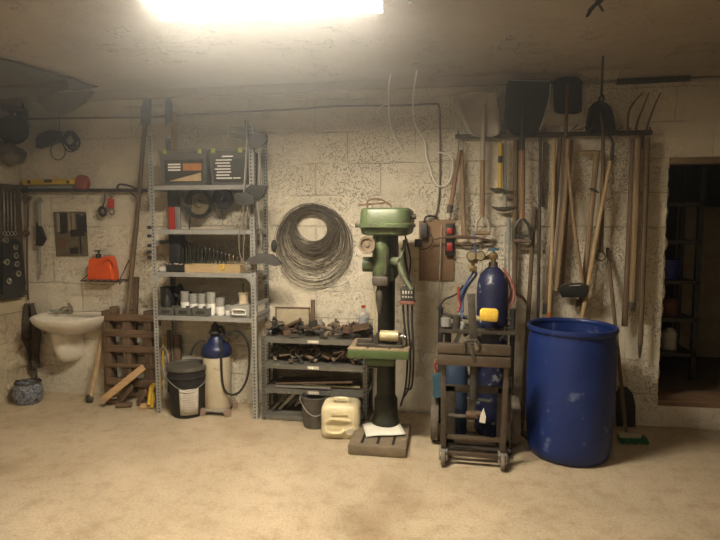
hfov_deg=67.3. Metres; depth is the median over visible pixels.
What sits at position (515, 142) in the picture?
tool
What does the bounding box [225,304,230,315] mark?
plastic cup
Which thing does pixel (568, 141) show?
wooden pole
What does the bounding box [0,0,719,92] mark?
ceiling
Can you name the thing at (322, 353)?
pipe offcut
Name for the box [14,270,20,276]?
socket
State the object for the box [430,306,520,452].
trolley
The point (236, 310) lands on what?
case
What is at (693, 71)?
trim
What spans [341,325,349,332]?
bracket
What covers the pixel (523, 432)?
bar
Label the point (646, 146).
fork
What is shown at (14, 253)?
socket
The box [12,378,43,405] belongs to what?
pot
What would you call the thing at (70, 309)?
tap
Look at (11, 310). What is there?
wall
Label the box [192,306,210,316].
bin
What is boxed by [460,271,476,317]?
hose
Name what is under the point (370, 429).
paper sheet
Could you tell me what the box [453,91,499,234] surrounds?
shovel
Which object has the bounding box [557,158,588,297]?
broom
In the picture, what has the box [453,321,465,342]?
fitting
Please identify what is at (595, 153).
hoe
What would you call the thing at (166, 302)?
oil bottle
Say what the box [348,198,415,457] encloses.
press
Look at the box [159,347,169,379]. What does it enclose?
rope
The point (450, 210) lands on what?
pruning shears
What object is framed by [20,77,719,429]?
wall
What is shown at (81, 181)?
tape measure
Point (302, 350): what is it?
metal ring
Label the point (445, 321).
can
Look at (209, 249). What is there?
bit
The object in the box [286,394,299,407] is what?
bar
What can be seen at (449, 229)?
switch
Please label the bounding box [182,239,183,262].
bit
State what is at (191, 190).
rod
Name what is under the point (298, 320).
pipe offcut
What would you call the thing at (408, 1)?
wire
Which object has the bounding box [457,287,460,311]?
hose
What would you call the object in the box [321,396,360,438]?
jerrycan
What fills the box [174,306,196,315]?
bin
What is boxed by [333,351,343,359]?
wire
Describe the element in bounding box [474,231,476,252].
cord
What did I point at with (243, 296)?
spool
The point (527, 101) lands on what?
shovel
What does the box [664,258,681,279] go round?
tub
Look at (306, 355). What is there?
pipe offcut
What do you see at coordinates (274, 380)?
bar
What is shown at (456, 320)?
fitting
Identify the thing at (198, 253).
bit
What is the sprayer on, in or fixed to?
on the floor at (72, 468)
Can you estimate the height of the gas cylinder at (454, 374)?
0.600 m
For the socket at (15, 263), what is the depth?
4.54 m
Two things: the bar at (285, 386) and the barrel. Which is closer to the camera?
the barrel
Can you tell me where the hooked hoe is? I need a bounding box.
[580,134,614,317]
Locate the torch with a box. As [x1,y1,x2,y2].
[443,312,462,320]
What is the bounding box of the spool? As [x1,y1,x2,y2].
[238,284,248,303]
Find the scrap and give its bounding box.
[479,408,485,422]
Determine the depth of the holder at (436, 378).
3.58 m
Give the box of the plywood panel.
[419,219,454,280]
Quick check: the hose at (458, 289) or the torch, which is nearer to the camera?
the torch
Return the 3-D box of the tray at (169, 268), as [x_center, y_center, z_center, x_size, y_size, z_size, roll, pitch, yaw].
[-1.405,-0.016,4.205,0.171,0.057,0.094,1,5,9]
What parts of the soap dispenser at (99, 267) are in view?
handle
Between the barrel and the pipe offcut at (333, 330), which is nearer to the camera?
the barrel
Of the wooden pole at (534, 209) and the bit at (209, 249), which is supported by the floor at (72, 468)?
the wooden pole at (534, 209)
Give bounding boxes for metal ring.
[271,345,278,353]
[295,348,303,357]
[311,347,317,354]
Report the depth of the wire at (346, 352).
4.05 m
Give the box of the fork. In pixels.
[626,92,660,357]
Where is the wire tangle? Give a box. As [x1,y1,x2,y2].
[566,124,621,135]
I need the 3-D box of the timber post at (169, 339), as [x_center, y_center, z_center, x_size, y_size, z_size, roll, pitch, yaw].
[-1.601,0.766,4.546,0.033,0.529,0.040,1,5,9]
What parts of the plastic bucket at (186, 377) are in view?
lid, bail handle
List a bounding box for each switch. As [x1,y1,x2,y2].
[399,286,415,304]
[445,224,453,255]
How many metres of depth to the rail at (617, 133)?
3.88 m
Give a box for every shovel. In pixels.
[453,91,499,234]
[504,79,551,242]
[553,76,581,283]
[585,101,615,260]
[616,387,634,426]
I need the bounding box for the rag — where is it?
[21,303,40,369]
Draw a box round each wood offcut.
[106,399,125,404]
[115,402,132,407]
[117,381,133,402]
[136,389,147,404]
[140,403,150,409]
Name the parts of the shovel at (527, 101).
handle, blade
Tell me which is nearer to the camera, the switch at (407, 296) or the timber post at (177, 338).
the switch at (407, 296)
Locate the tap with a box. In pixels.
[58,303,73,312]
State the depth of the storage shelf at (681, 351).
4.60 m
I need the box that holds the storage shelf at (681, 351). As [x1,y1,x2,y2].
[660,165,706,380]
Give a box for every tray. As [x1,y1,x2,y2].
[166,264,184,271]
[185,263,245,272]
[439,323,516,334]
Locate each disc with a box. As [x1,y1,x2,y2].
[184,190,211,217]
[212,190,233,209]
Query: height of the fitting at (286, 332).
0.069 m
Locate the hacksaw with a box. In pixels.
[36,197,46,274]
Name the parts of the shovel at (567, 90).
handle, blade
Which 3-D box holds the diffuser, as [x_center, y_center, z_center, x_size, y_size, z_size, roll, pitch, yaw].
[-0.423,-1.181,2.311,0.986,0.050,0.110,0,5,5]
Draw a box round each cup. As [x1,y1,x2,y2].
[180,290,188,307]
[189,293,197,307]
[197,293,205,307]
[206,292,215,314]
[215,297,224,315]
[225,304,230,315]
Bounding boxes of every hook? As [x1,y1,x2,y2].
[455,239,491,245]
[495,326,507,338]
[598,56,604,103]
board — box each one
[0,183,27,298]
[275,307,310,331]
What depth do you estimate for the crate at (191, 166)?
4.07 m
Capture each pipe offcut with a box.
[279,353,291,356]
[284,319,300,327]
[284,348,295,353]
[304,353,317,362]
[312,323,325,329]
[321,351,332,357]
[322,331,328,337]
[331,329,342,335]
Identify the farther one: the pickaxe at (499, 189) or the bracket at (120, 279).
the bracket at (120, 279)
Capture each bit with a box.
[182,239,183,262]
[185,240,187,262]
[189,242,191,262]
[193,243,195,262]
[197,244,199,262]
[201,245,203,262]
[205,247,206,262]
[208,248,210,262]
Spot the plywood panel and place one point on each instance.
(429, 259)
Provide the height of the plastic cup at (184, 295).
0.178 m
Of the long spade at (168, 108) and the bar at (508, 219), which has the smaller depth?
the bar at (508, 219)
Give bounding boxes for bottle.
[160,286,175,305]
[162,288,171,306]
[359,305,367,323]
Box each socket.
[1,237,8,242]
[2,259,9,264]
[5,278,11,283]
[11,244,17,249]
[12,252,18,258]
[13,261,19,266]
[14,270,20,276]
[480,104,485,159]
[519,100,524,149]
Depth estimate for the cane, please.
4.47 m
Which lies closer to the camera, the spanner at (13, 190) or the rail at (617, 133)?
the rail at (617, 133)
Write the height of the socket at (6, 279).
0.052 m
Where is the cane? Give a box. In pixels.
[160,336,164,394]
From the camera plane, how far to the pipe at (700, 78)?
3.81 m
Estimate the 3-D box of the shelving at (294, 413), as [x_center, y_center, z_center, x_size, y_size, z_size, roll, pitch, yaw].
[-0.324,0.773,4.189,0.814,0.729,0.306,1,5,9]
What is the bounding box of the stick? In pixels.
[311,300,314,334]
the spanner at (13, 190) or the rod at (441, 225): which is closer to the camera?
the rod at (441, 225)
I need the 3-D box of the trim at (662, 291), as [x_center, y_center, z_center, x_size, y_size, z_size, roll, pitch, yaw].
[2.189,0.102,3.950,0.073,1.925,0.089,3,6,32]
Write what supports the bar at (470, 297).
on the stand
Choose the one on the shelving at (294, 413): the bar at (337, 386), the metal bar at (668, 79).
the bar at (337, 386)
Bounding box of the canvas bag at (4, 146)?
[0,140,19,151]
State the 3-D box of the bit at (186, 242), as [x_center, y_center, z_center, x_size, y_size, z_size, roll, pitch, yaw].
[-1.381,-0.146,4.303,0.022,0.178,0.022,3,6,32]
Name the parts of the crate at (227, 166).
lid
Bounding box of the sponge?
[479,308,498,321]
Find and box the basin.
[29,303,103,362]
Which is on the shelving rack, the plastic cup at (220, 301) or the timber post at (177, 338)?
the plastic cup at (220, 301)
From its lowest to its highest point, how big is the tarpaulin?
0.136 m
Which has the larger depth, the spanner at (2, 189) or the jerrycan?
the spanner at (2, 189)
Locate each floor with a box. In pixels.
[0,392,719,539]
[658,356,719,390]
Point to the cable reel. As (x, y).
(48, 138)
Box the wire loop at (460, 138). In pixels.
[457,138,463,149]
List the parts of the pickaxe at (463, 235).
handle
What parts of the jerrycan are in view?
raised panel, handle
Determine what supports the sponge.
on the trolley
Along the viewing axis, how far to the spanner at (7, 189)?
4.47 m
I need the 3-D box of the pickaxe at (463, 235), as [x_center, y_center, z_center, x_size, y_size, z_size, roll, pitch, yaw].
[0.767,-0.545,3.991,0.475,0.673,0.048,1,5,9]
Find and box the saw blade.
[541,142,546,206]
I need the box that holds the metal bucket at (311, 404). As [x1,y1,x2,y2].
[299,392,331,429]
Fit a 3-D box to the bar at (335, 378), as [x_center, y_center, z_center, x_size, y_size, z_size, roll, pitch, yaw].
[-0.325,0.859,4.257,0.511,0.055,0.022,1,5,9]
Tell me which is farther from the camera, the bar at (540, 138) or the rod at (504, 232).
the bar at (540, 138)
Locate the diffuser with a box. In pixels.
[146,0,338,6]
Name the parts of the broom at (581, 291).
handle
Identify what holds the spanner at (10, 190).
hanging from the board at (19, 237)
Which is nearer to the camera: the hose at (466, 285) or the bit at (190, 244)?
the hose at (466, 285)
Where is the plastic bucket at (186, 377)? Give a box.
[165,359,206,418]
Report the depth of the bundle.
4.36 m
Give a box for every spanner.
[1,188,6,235]
[5,188,9,235]
[9,188,13,235]
[12,188,16,235]
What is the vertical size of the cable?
0.892 m
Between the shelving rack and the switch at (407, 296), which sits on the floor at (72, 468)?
the shelving rack
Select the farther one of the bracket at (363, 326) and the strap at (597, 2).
the bracket at (363, 326)
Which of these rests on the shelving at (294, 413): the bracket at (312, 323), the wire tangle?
the bracket at (312, 323)
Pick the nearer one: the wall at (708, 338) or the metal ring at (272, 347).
the metal ring at (272, 347)
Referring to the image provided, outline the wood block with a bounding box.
[109,306,119,313]
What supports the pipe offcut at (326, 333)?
on the shelving at (294, 413)
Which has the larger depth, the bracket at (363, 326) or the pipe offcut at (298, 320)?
the pipe offcut at (298, 320)
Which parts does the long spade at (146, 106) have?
blade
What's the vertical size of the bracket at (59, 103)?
0.214 m
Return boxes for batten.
[0,81,67,89]
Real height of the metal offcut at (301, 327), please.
0.032 m
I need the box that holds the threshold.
[657,389,719,407]
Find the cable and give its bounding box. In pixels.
[29,103,440,221]
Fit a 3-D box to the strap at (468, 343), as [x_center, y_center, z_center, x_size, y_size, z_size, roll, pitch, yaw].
[0.668,0.488,3.236,0.060,0.132,0.012,1,5,9]
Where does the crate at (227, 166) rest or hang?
on the shelving rack
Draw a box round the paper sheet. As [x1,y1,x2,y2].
[363,422,404,436]
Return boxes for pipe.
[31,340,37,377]
[582,77,719,85]
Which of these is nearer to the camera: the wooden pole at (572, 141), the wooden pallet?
the wooden pole at (572, 141)
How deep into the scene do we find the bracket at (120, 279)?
4.48 m
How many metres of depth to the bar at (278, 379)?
4.23 m
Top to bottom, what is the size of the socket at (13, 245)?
0.052 m
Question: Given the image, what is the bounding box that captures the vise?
[356,328,405,347]
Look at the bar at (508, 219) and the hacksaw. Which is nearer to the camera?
the bar at (508, 219)
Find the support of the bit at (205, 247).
in the holder at (182, 263)
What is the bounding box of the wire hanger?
[254,204,262,249]
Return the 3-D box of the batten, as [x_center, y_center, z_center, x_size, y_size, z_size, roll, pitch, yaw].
[-2.628,-1.322,3.866,0.955,0.129,0.090,-2,5,-22]
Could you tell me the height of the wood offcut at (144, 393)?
0.128 m
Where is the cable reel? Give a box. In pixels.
[36,115,79,159]
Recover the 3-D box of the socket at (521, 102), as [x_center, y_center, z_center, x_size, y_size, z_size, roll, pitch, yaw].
[1.157,-1.030,3.847,0.042,0.352,0.044,1,5,9]
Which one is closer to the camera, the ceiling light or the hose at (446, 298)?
the ceiling light
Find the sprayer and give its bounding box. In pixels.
[189,322,250,416]
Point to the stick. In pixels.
(312, 301)
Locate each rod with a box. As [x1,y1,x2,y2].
[116,183,136,198]
[189,190,191,228]
[231,127,274,132]
[438,225,441,305]
[504,232,505,269]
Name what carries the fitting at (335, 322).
on the fitting
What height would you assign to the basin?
0.527 m
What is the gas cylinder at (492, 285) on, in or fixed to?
on the trolley
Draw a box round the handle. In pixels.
[85,329,102,402]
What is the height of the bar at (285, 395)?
0.178 m
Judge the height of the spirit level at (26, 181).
0.046 m
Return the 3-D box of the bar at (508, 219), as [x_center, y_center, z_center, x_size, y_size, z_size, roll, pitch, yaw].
[1.106,0.031,4.006,0.029,0.829,0.069,-3,6,-31]
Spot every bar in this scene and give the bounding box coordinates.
[271,394,287,410]
[274,380,324,381]
[276,381,352,384]
[276,385,330,388]
[278,379,343,380]
[279,394,294,409]
[280,384,359,387]
[281,377,349,379]
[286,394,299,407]
[310,377,350,379]
[467,294,476,338]
[507,218,510,324]
[521,428,526,439]
[536,137,541,317]
[616,75,690,84]
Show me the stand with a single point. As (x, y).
(449, 353)
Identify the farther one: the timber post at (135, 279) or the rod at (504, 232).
the timber post at (135, 279)
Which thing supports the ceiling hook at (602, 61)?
hanging from the ceiling
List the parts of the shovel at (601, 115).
blade, handle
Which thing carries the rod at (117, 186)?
hanging from the wall rail at (24, 189)
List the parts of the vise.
screw handle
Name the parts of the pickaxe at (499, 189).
handle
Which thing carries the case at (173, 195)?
on the shelving rack
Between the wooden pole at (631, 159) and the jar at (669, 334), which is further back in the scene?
the jar at (669, 334)
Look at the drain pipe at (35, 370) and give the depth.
4.74 m
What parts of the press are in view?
knob, feed lever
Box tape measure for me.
[75,175,90,188]
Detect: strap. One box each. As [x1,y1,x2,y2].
[98,192,114,216]
[467,342,476,362]
[586,0,603,16]
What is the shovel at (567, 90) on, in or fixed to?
hanging from the rail at (617, 133)
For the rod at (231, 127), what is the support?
on the shelving rack
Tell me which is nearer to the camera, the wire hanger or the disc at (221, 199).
the wire hanger
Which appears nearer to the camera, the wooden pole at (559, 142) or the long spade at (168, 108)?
the wooden pole at (559, 142)
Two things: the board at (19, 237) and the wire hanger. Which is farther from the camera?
the board at (19, 237)
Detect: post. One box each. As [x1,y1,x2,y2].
[132,277,138,344]
[167,330,171,391]
[174,335,181,360]
[467,366,490,402]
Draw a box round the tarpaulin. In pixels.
[0,58,97,98]
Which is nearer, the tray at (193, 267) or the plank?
the tray at (193, 267)
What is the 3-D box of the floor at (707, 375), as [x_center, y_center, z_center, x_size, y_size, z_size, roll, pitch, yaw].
[3.089,0.946,5.312,3.200,0.100,2.300,1,5,9]
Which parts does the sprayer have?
tank, pump handle, frame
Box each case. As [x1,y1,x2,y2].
[0,238,25,299]
[168,190,179,206]
[169,235,185,263]
[230,303,250,317]
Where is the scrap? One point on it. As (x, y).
(482, 415)
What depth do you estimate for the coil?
4.25 m
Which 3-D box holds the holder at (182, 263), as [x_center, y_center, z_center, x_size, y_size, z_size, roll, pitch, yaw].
[-1.184,-0.025,4.282,0.560,0.060,0.050,1,5,9]
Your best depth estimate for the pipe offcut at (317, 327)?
4.13 m
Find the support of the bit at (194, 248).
in the holder at (182, 263)
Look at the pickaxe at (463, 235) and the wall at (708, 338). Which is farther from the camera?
the wall at (708, 338)
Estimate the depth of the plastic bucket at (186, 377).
4.14 m
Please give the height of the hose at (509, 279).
0.317 m
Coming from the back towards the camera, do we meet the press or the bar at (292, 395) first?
the bar at (292, 395)
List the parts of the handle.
knob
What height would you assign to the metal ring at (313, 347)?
0.060 m
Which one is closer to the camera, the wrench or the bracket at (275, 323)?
the bracket at (275, 323)
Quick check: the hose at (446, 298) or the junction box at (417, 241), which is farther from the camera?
the junction box at (417, 241)
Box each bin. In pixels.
[158,305,177,315]
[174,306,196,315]
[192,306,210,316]
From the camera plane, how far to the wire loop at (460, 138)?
3.94 m
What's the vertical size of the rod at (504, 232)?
0.635 m
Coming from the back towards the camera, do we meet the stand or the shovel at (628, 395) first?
the shovel at (628, 395)
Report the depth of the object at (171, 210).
4.33 m
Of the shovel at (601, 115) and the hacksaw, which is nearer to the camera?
the shovel at (601, 115)
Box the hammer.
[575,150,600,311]
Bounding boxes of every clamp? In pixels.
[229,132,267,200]
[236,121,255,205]
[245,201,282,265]
[463,339,480,351]
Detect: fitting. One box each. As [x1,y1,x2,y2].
[265,319,271,328]
[283,326,289,335]
[331,319,339,327]
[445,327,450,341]
[452,315,460,328]
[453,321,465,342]
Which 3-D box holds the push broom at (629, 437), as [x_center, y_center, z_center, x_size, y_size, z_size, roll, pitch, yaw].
[1.874,0.512,3.796,0.206,1.324,0.384,0,5,3]
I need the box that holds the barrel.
[526,317,619,466]
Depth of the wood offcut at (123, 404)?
4.39 m
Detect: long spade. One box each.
[125,97,150,317]
[165,97,179,234]
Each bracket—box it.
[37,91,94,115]
[80,260,128,284]
[270,321,277,328]
[308,320,317,327]
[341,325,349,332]
[352,322,368,331]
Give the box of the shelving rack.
[147,125,270,418]
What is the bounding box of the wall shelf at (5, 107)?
[0,102,27,112]
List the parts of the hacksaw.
blade, handle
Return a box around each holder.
[182,263,244,263]
[432,372,440,396]
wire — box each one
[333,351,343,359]
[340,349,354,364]
[377,1,409,149]
[410,1,453,186]
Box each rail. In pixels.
[21,185,147,192]
[455,127,652,138]
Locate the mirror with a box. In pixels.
[53,211,87,256]
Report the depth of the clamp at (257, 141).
3.90 m
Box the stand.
[437,342,510,470]
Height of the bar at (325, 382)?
0.057 m
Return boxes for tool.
[510,140,526,304]
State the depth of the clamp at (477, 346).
3.22 m
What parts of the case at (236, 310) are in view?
handle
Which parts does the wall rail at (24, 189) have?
straight edge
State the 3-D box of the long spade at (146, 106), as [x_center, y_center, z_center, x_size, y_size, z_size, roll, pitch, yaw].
[-1.821,-0.501,4.434,0.262,1.804,0.049,-1,5,-13]
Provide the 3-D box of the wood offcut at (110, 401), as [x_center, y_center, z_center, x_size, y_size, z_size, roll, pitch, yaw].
[-2.027,1.092,4.487,0.148,0.039,0.052,0,5,2]
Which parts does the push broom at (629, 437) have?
handle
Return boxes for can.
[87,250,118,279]
[441,317,450,326]
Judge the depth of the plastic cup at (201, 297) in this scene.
4.25 m
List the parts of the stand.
leg, rod, round bracket, leg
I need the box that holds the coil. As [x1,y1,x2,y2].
[274,203,352,291]
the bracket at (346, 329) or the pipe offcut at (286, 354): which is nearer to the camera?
the bracket at (346, 329)
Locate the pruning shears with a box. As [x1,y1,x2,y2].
[447,150,461,219]
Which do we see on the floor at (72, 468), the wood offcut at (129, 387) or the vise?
the wood offcut at (129, 387)
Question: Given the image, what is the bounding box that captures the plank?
[101,364,145,402]
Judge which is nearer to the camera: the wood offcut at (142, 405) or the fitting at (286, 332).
the fitting at (286, 332)
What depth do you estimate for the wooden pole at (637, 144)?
3.78 m
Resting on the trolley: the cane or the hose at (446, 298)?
the hose at (446, 298)
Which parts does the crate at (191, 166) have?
lid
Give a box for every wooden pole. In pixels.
[521,207,536,428]
[542,139,561,313]
[546,139,555,317]
[554,139,570,290]
[561,140,573,284]
[621,139,634,326]
[627,139,640,310]
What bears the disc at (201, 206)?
hanging from the shelving rack
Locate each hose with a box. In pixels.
[437,285,463,308]
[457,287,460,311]
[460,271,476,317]
[502,268,514,309]
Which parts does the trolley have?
frame plate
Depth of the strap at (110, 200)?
4.49 m
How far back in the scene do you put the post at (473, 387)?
3.29 m
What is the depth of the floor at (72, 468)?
3.13 m
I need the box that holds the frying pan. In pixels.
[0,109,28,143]
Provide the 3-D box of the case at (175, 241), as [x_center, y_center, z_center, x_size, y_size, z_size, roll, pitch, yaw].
[-1.455,-0.139,4.316,0.093,0.282,0.100,1,5,9]
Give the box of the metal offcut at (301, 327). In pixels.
[298,326,313,330]
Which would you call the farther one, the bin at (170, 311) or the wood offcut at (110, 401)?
the wood offcut at (110, 401)
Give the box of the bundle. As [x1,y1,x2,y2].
[147,382,155,407]
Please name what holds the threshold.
in the wall at (338, 158)
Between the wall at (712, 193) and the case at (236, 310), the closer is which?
the case at (236, 310)
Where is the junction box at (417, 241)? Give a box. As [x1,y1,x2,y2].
[415,239,420,246]
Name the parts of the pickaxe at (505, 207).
handle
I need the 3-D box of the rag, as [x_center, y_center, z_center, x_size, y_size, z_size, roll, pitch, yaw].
[-2.856,0.584,4.713,0.156,0.594,0.094,1,5,9]
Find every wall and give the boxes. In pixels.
[0,110,31,403]
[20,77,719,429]
[661,164,719,335]
[671,207,719,357]
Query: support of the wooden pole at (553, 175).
hanging from the rail at (617, 133)
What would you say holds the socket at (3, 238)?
attached to the case at (16, 289)
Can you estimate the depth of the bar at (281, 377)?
4.29 m
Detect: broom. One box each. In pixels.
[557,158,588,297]
[606,248,648,444]
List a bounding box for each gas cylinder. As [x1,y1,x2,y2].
[446,365,467,434]
[474,248,508,435]
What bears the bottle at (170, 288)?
on the shelving rack
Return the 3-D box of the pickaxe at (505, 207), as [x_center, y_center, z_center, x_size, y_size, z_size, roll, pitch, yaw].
[1.058,-0.683,3.937,0.190,0.518,0.040,1,5,9]
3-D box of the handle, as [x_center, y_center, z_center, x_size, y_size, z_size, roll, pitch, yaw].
[-2.223,0.803,4.568,0.064,0.627,0.206,3,6,30]
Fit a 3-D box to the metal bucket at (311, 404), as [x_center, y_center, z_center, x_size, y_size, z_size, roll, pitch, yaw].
[-0.328,1.036,4.010,0.232,0.236,0.230,1,5,9]
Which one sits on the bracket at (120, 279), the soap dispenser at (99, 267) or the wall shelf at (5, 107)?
the soap dispenser at (99, 267)
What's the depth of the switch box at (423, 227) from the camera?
4.08 m
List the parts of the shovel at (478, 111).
blade, handle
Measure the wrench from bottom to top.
0.914 m
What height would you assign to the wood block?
0.080 m
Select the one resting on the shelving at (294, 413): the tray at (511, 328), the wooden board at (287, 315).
the wooden board at (287, 315)
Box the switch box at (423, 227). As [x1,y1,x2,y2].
[420,215,437,249]
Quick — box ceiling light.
[141,0,382,20]
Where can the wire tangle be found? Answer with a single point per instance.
(594, 124)
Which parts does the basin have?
bowl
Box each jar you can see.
[661,327,676,349]
[662,297,677,316]
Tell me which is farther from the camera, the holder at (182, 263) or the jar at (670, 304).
the jar at (670, 304)
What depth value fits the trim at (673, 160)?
3.82 m
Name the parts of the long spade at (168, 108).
blade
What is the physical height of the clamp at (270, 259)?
0.512 m
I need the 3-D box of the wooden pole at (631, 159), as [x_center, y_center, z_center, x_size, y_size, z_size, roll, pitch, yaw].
[1.911,-0.256,3.844,0.048,1.326,0.040,1,5,9]
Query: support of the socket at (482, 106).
attached to the shovel at (478, 111)
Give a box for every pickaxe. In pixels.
[431,150,495,241]
[490,143,516,192]
[491,140,517,211]
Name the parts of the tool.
handle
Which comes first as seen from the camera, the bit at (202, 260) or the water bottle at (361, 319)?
the water bottle at (361, 319)
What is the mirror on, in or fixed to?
attached to the wall at (338, 158)
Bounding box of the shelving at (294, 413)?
[261,330,372,420]
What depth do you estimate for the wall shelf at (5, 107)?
4.42 m
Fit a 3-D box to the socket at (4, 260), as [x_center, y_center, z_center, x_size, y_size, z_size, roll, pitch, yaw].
[-2.907,-0.066,4.446,0.022,0.052,0.051,1,5,9]
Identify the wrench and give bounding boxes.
[23,194,31,299]
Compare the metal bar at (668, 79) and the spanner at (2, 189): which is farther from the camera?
the spanner at (2, 189)
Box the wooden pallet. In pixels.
[101,309,162,394]
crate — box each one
[158,148,211,185]
[208,148,257,184]
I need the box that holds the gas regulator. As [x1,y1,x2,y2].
[466,251,489,271]
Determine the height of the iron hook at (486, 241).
0.050 m
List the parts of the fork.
handle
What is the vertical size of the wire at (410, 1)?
1.029 m
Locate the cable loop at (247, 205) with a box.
[238,205,248,267]
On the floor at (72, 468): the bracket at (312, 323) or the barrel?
the barrel
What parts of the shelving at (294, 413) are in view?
post, post, shelf, shelf, shelf, shelf, angle bracket, post, post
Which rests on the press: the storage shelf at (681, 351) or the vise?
the vise
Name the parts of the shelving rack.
post, post, grey strip, shelf, shelf, shelf, shelf, post, post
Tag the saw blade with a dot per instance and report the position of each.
(544, 153)
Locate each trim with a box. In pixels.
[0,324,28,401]
[22,65,719,103]
[656,164,669,398]
[669,157,719,164]
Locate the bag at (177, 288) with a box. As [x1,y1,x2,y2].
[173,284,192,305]
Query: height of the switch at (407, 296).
0.111 m
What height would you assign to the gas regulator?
0.140 m
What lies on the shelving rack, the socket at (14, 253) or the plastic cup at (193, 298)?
the plastic cup at (193, 298)
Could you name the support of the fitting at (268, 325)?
on the bracket
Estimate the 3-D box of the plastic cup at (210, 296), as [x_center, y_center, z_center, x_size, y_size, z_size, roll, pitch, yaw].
[-1.162,0.263,4.222,0.075,0.176,0.075,1,5,9]
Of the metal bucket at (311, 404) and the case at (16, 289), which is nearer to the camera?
the metal bucket at (311, 404)
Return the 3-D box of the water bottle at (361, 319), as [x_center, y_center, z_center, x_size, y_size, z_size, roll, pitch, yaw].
[0.026,0.390,4.190,0.076,0.232,0.076,1,5,9]

